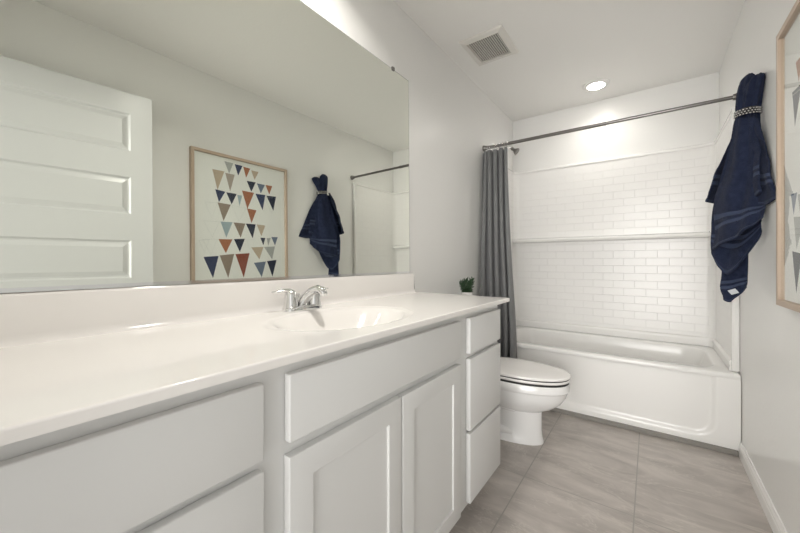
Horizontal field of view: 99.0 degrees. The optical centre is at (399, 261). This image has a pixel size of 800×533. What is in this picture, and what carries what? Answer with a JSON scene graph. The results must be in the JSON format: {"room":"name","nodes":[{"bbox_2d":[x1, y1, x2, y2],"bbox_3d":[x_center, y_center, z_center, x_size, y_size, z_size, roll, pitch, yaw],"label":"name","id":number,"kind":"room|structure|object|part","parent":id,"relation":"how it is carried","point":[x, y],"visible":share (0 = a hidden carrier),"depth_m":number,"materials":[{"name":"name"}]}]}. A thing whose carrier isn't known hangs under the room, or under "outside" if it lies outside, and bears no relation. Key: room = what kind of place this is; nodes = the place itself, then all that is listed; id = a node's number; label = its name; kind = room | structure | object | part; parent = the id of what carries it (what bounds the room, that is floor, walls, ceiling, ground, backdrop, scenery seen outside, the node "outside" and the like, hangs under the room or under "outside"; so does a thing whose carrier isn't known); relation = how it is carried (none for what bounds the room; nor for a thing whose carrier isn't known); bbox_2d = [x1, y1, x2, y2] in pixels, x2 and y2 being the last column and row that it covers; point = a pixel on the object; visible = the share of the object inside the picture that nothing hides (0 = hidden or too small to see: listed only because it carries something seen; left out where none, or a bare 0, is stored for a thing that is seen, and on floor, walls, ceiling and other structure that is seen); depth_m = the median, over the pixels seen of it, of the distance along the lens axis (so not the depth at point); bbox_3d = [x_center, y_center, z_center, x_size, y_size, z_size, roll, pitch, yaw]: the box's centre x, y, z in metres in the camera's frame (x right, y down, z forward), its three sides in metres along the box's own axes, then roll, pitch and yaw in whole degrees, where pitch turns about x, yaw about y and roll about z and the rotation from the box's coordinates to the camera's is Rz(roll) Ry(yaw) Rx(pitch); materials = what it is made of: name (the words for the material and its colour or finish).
{"room":"bathroom","nodes":[
{"label":"bathroom","id":0,"kind":"room"},
{"bbox_2d":[300,0,512,295],"bbox_3d":[0.047,-0.158,2.054,0.120,2.487,3.747,0,0,36],"label":"wall","id":1,"kind":"structure","parent":0,"point":[451,119],"depth_m":2.20,"materials":[{"name":"white paint"}]},
{"bbox_2d":[0,0,409,292],"bbox_3d":[-0.439,-0.484,1.274,0.018,1.104,1.655,0,0,36],"label":"wall mirror","id":2,"kind":"object","parent":1,"relation":"attached to","point":[143,142],"visible":0.99,"depth_m":1.02,"materials":[{"name":"grey mirror"}]},
{"bbox_2d":[0,273,416,347],"bbox_3d":[-0.419,0.124,1.279,0.040,0.112,1.698,0,0,36],"label":"backsplash","id":3,"kind":"structure","parent":1,"relation":"attached to","point":[26,318],"depth_m":0.93,"materials":[{"name":"stone"}]},
{"bbox_2d":[497,145,518,154],"bbox_3d":[0.968,-0.997,3.048,0.187,0.120,0.062,0,0,36],"label":"shower fixture","id":4,"kind":"object","parent":1,"relation":"attached to","point":[515,150],"visible":0.64,"depth_m":3.01,"materials":[{"name":"silver metal"}]},
{"bbox_2d":[482,93,736,150],"bbox_3d":[1.306,-0.932,2.379,1.522,0.048,0.048,0,0,36],"label":"shower curtain rod","id":5,"kind":"object","parent":1,"relation":"attached to","point":[733,97],"visible":0.88,"depth_m":2.28,"materials":[{"name":"silver metal"}]},
{"bbox_2d":[480,140,516,357],"bbox_3d":[0.779,0.014,2.695,0.294,1.944,0.167,0,0,36],"label":"shower curtain","id":6,"kind":"object","parent":5,"relation":"hanging from","point":[496,272],"visible":0.72,"depth_m":2.67,"materials":[{"name":"grey fabric"}]},
{"bbox_2d":[393,0,744,120],"bbox_3d":[0.710,-1.451,1.567,1.764,0.100,3.747,0,0,36],"label":"ceiling","id":7,"kind":"structure","parent":0,"point":[563,46],"depth_m":2.19,"materials":[{"name":"white paint"}]},
{"bbox_2d":[459,24,518,65],"bbox_3d":[0.584,-1.392,2.234,0.280,0.018,0.326,0,0,36],"label":"ceiling vent","id":8,"kind":"object","parent":7,"relation":"in","point":[493,44],"visible":1,"depth_m":2.21,"materials":[{"name":"white plastic"}]},
{"bbox_2d":[583,78,609,90],"bbox_3d":[1.556,-1.393,2.715,0.188,0.016,0.188,0,0,36],"label":"recessed light","id":9,"kind":"object","parent":7,"relation":"in","point":[597,84],"visible":1,"depth_m":2.69,"materials":[{"name":"white paint"}]},
{"bbox_2d":[449,411,772,532],"bbox_3d":[0.367,1.136,1.100,1.764,0.100,4.907,0,0,36],"label":"floor","id":10,"kind":"structure","parent":0,"point":[586,476],"depth_m":1.63,"materials":[{"name":"tile"}]},
{"bbox_2d":[0,305,499,532],"bbox_3d":[-0.225,0.641,1.125,0.536,0.888,1.681,0,0,36],"label":"vanity cabinet","id":11,"kind":"object","parent":10,"relation":"on","point":[399,432],"visible":0.98,"depth_m":0.70,"materials":[{"name":"white paint"}]},
{"bbox_3d":[-0.382,0.299,0.474,0.020,0.143,0.413,0,0,36],"label":"drawer","id":12,"kind":"part","parent":11,"relation":"part of","materials":[{"name":"white paint"}]},
{"bbox_3d":[-0.382,0.534,0.474,0.020,0.287,0.413,0,0,36],"label":"drawer","id":13,"kind":"part","parent":11,"relation":"part of","materials":[{"name":"white paint"}]},
{"bbox_2d":[0,273,509,445],"bbox_3d":[-0.200,0.196,1.141,0.556,0.256,1.735,0,0,36],"label":"countertop","id":14,"kind":"structure","parent":11,"relation":"on","point":[68,358],"depth_m":0.77,"materials":[{"name":"stone"}]},
{"bbox_2d":[271,285,327,311],"bbox_3d":[-0.365,0.133,1.265,0.193,0.095,0.180,0,0,-11],"label":"faucet","id":15,"kind":"object","parent":14,"relation":"on","point":[309,299],"visible":1,"depth_m":1.22,"materials":[{"name":"silver metal"}]},
{"bbox_3d":[-0.414,0.108,1.213,0.081,0.021,0.028,0,0,-39],"label":"lever","id":16,"kind":"part","parent":15,"relation":"part of","materials":[{"name":"silver metal"}]},
{"bbox_3d":[-0.393,0.136,1.231,0.052,0.060,0.052,0,0,36],"label":"handle","id":17,"kind":"part","parent":15,"relation":"part of","materials":[{"name":"silver metal"}]},
{"bbox_3d":[-0.362,0.171,1.273,0.058,0.017,0.166,0,0,36],"label":"plate","id":18,"kind":"part","parent":15,"relation":"part of","materials":[{"name":"silver metal"}]},
{"bbox_3d":[-0.322,0.133,1.244,0.160,0.095,0.050,0,0,36],"label":"spout","id":19,"kind":"part","parent":15,"relation":"part of","materials":[{"name":"silver metal"}]},
{"bbox_3d":[-0.331,0.136,1.315,0.052,0.060,0.052,0,0,36],"label":"handle","id":20,"kind":"part","parent":15,"relation":"part of","materials":[{"name":"silver metal"}]},
{"bbox_2d":[459,276,474,294],"bbox_3d":[0.459,0.194,2.337,0.107,0.180,0.095,0,0,4],"label":"potted succulent","id":21,"kind":"object","parent":14,"relation":"on","point":[467,287],"visible":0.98,"depth_m":2.31,"materials":[{"name":"green plant"}]},
{"bbox_2d":[461,292,472,294],"bbox_3d":[0.459,0.247,2.336,0.080,0.074,0.080,0,0,36],"label":"pot","id":22,"kind":"object","parent":21,"relation":"attached to","point":[463,293],"depth_m":2.30,"materials":[{"name":"white ceramic"}]},
{"bbox_3d":[-0.115,0.680,0.839,0.020,0.576,0.379,0,0,36],"label":"door","id":23,"kind":"part","parent":11,"relation":"part of","materials":[{"name":"white paint"}]},
{"bbox_3d":[0.112,0.680,1.148,0.020,0.576,0.376,0,0,36],"label":"door","id":24,"kind":"part","parent":11,"relation":"part of","materials":[{"name":"white paint"}]},
{"bbox_3d":[0.372,0.299,1.502,0.020,0.143,0.338,0,0,36],"label":"drawer","id":25,"kind":"part","parent":11,"relation":"part of","materials":[{"name":"white paint"}]},
{"bbox_3d":[0.372,0.534,1.502,0.020,0.287,0.338,0,0,36],"label":"drawer","id":26,"kind":"part","parent":11,"relation":"part of","materials":[{"name":"white paint"}]},
{"bbox_3d":[0.372,0.829,1.502,0.020,0.278,0.338,0,0,36],"label":"drawer","id":27,"kind":"part","parent":11,"relation":"part of","materials":[{"name":"white paint"}]},
{"bbox_2d":[499,357,570,445],"bbox_3d":[0.679,0.685,2.169,0.734,0.801,0.454,0,0,36],"label":"toilet","id":28,"kind":"object","parent":10,"relation":"on","point":[528,389],"visible":0.48,"depth_m":2.00,"materials":[{"name":"white ceramic"}]},
{"bbox_3d":[0.763,0.685,2.107,0.520,0.018,0.360,0,0,36],"label":"seat","id":29,"kind":"part","parent":28,"relation":"part of","materials":[{"name":"white plastic"}]},
{"bbox_3d":[0.763,0.661,2.107,0.526,0.023,0.366,0,0,36],"label":"seat lid","id":30,"kind":"part","parent":28,"relation":"part of","materials":[{"name":"white plastic"}]},
{"bbox_2d":[516,326,740,451],"bbox_3d":[1.514,0.854,2.663,1.518,0.440,0.782,0,0,36],"label":"bathtub","id":31,"kind":"object","parent":10,"relation":"on","point":[687,391],"visible":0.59,"depth_m":2.22,"materials":[{"name":"white ceramic"}]},
{"bbox_2d":[508,107,739,371],"bbox_3d":[1.527,-0.125,2.680,1.523,1.513,0.738,0,0,36],"label":"shower surround","id":32,"kind":"object","parent":31,"relation":"on","point":[620,246],"visible":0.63,"depth_m":2.84,"materials":[{"name":"white tile"}]},
{"bbox_2d":[516,326,740,379],"bbox_3d":[1.514,0.799,2.663,1.518,0.330,0.782,0,0,36],"label":"basin","id":33,"kind":"object","parent":31,"relation":"in","point":[586,356],"depth_m":2.48,"materials":[{"name":"white ceramic"}]},
{"bbox_2d":[549,408,738,455],"bbox_3d":[1.285,1.072,2.351,1.496,0.028,0.032,0,0,36],"label":"trim","id":34,"kind":"structure","parent":31,"relation":"attached to","point":[558,410],"depth_m":2.13,"materials":[{"name":"grey"}]},
{"bbox_2d":[513,72,718,171],"bbox_3d":[1.783,-0.158,3.029,1.524,2.487,0.120,0,0,36],"label":"wall","id":35,"kind":"structure","parent":0,"point":[698,125],"depth_m":2.88,"materials":[{"name":"white paint"}]},
{"bbox_2d":[719,0,799,532],"bbox_3d":[1.373,-0.158,1.081,0.120,2.487,3.747,0,0,36],"label":"wall","id":36,"kind":"structure","parent":0,"point":[769,372],"depth_m":1.48,"materials":[{"name":"white paint"}]},
{"bbox_2d":[739,442,787,532],"bbox_3d":[1.086,1.044,0.803,0.013,0.083,2.720,0,0,36],"label":"baseboard","id":37,"kind":"structure","parent":36,"relation":"attached to","point":[776,524],"depth_m":1.51,"materials":[{"name":"white paint"}]},
{"bbox_2d":[776,0,799,312],"bbox_3d":[1.174,-0.335,0.942,0.032,0.991,0.783,0,0,36],"label":"framed print","id":38,"kind":"object","parent":36,"relation":"attached to","point":[788,37],"visible":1,"depth_m":1.21,"materials":[{"name":"brown wood"}]},
{"bbox_3d":[1.612,-0.794,1.546,0.042,0.044,0.044,0,0,36],"label":"robe hook","id":39,"kind":"object","parent":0,"visible":0},
{"bbox_2d":[705,72,775,301],"bbox_3d":[1.579,-0.336,1.601,0.162,1.079,0.502,0,0,29],"label":"bath towel","id":40,"kind":"object","parent":39,"relation":"hanging from","point":[742,186],"visible":0.98,"depth_m":1.57,"materials":[{"name":"blue fabric"}]},
{"bbox_2d":[734,106,762,118],"bbox_3d":[1.609,-0.686,1.583,0.094,0.043,0.110,0,0,36],"label":"band","id":41,"kind":"object","parent":40,"relation":"attached to","point":[751,109],"visible":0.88,"depth_m":1.55,"materials":[{"name":"silver metal"}]}
]}

